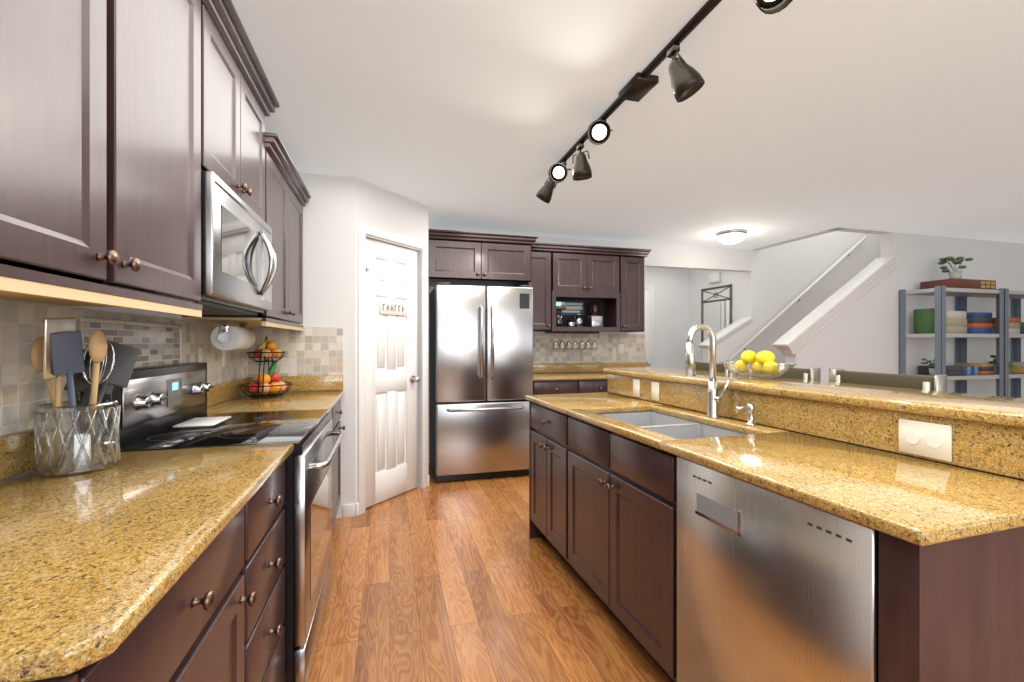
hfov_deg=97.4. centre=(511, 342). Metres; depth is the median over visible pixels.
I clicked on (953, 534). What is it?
island countertop
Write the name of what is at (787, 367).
lemon bowl
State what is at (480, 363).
refrigerator
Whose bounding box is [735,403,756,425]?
soap dispenser
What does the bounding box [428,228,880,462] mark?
wall
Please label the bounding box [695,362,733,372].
bar stool
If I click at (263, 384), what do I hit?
fruit basket
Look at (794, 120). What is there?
ceiling
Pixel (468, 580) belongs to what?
floor
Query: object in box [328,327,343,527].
base cabinet
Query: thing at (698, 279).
wall
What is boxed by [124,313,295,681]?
base cabinet
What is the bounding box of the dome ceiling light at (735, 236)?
[716,229,746,243]
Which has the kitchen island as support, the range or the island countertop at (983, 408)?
the island countertop at (983, 408)
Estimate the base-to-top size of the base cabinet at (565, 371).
1.352 m
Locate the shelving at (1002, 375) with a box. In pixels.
[899,285,1023,397]
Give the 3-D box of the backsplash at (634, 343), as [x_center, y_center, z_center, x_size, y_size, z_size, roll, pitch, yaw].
[1.341,0.574,4.964,0.664,1.352,0.618,0,0,-15]
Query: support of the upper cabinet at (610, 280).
attached to the wall at (778, 279)
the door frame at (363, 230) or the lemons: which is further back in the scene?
the door frame at (363, 230)
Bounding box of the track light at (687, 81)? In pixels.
[535,0,792,203]
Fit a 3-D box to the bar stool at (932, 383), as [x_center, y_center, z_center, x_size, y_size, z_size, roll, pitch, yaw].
[1.455,0.688,1.948,0.463,1.122,0.468,0,0,-15]
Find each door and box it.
[366,238,419,507]
[645,290,650,366]
[701,284,731,358]
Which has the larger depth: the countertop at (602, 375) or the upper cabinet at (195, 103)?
the countertop at (602, 375)
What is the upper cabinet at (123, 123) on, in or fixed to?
attached to the wall at (136, 311)
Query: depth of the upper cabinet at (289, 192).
2.60 m
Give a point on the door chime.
(714, 277)
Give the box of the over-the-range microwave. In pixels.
[195,170,276,314]
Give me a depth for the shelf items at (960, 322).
4.70 m
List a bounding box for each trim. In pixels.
[698,317,752,348]
[772,256,896,354]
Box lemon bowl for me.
[720,361,795,378]
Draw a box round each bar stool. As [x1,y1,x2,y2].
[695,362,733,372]
[746,364,820,380]
[829,368,946,391]
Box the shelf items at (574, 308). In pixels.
[556,299,602,326]
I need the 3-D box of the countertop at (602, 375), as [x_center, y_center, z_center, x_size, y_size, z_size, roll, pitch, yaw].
[0.893,0.351,4.829,1.625,0.031,0.642,0,0,-15]
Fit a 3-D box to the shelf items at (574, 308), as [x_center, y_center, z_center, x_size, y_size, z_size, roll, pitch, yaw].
[0.694,-0.304,4.970,0.595,0.330,0.243,0,0,-15]
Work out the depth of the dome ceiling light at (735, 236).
4.78 m
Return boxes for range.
[80,362,344,681]
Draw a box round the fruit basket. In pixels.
[239,336,291,397]
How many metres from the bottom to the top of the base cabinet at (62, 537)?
1.358 m
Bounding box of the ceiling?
[231,0,1023,249]
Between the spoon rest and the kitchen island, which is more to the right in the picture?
the kitchen island
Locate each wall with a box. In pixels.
[0,298,237,433]
[248,172,427,517]
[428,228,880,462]
[645,267,688,368]
[689,269,743,361]
[786,227,1023,397]
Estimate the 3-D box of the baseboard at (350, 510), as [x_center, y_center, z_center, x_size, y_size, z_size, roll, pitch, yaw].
[2.953,1.202,5.676,9.325,0.095,2.593,0,0,-15]
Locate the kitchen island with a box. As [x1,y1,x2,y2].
[525,371,1023,681]
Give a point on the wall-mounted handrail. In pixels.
(785, 309)
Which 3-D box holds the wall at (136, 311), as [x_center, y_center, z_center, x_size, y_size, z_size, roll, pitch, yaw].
[-1.015,0.030,-0.058,0.120,2.440,6.660,0,0,-15]
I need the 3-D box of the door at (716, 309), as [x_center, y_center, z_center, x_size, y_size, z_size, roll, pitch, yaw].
[2.881,-0.275,6.358,0.022,1.030,0.600,0,0,-15]
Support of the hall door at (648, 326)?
in the wall at (677, 305)
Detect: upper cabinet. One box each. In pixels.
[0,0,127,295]
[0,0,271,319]
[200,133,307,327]
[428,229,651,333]
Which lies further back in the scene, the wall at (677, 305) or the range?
the wall at (677, 305)
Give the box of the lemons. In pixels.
[734,350,779,374]
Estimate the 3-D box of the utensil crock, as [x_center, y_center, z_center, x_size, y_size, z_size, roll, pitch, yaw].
[-1.164,0.135,1.234,0.170,0.400,0.307,0,0,-15]
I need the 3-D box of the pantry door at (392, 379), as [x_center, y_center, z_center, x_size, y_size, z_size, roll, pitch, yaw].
[-0.968,0.226,3.611,0.466,2.025,0.455,0,0,-15]
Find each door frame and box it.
[358,224,427,514]
[645,285,653,366]
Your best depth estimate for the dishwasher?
1.14 m
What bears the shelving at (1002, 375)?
on the floor
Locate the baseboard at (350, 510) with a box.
[342,475,428,517]
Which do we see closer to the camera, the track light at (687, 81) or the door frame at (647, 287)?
the track light at (687, 81)
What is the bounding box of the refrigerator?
[429,282,532,481]
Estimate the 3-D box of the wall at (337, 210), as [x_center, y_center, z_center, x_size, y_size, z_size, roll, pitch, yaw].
[-1.365,0.030,3.862,1.261,2.440,1.330,0,0,-15]
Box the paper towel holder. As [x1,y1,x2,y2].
[211,320,254,349]
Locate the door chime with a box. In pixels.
[708,272,720,283]
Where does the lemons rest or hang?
in the lemon bowl
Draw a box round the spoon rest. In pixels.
[173,416,230,427]
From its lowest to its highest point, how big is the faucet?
0.421 m
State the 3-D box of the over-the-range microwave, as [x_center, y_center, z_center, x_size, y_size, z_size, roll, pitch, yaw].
[-1.220,-0.344,1.782,0.442,0.428,0.756,0,0,-15]
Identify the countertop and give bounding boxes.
[100,443,293,678]
[328,391,343,410]
[533,374,607,381]
[603,367,1023,426]
[909,515,1023,550]
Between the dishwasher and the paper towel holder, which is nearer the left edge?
the paper towel holder
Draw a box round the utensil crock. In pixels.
[30,317,139,476]
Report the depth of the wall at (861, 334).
4.92 m
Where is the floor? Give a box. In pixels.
[309,463,671,681]
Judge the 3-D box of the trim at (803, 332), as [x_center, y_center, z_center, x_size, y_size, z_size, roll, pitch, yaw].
[3.412,-0.404,4.720,1.499,1.054,0.190,0,0,-15]
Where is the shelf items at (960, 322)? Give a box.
[913,256,1023,375]
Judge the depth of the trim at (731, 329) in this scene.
5.68 m
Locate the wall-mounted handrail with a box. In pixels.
[727,236,866,360]
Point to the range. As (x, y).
(157, 403)
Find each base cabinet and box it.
[0,299,123,681]
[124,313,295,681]
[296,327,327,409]
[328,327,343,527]
[533,334,624,394]
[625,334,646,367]
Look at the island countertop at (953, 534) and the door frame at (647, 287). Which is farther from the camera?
the door frame at (647, 287)
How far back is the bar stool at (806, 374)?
2.32 m
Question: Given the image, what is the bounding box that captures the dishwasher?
[677,456,878,681]
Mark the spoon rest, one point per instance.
(203, 422)
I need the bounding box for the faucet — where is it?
[686,324,729,417]

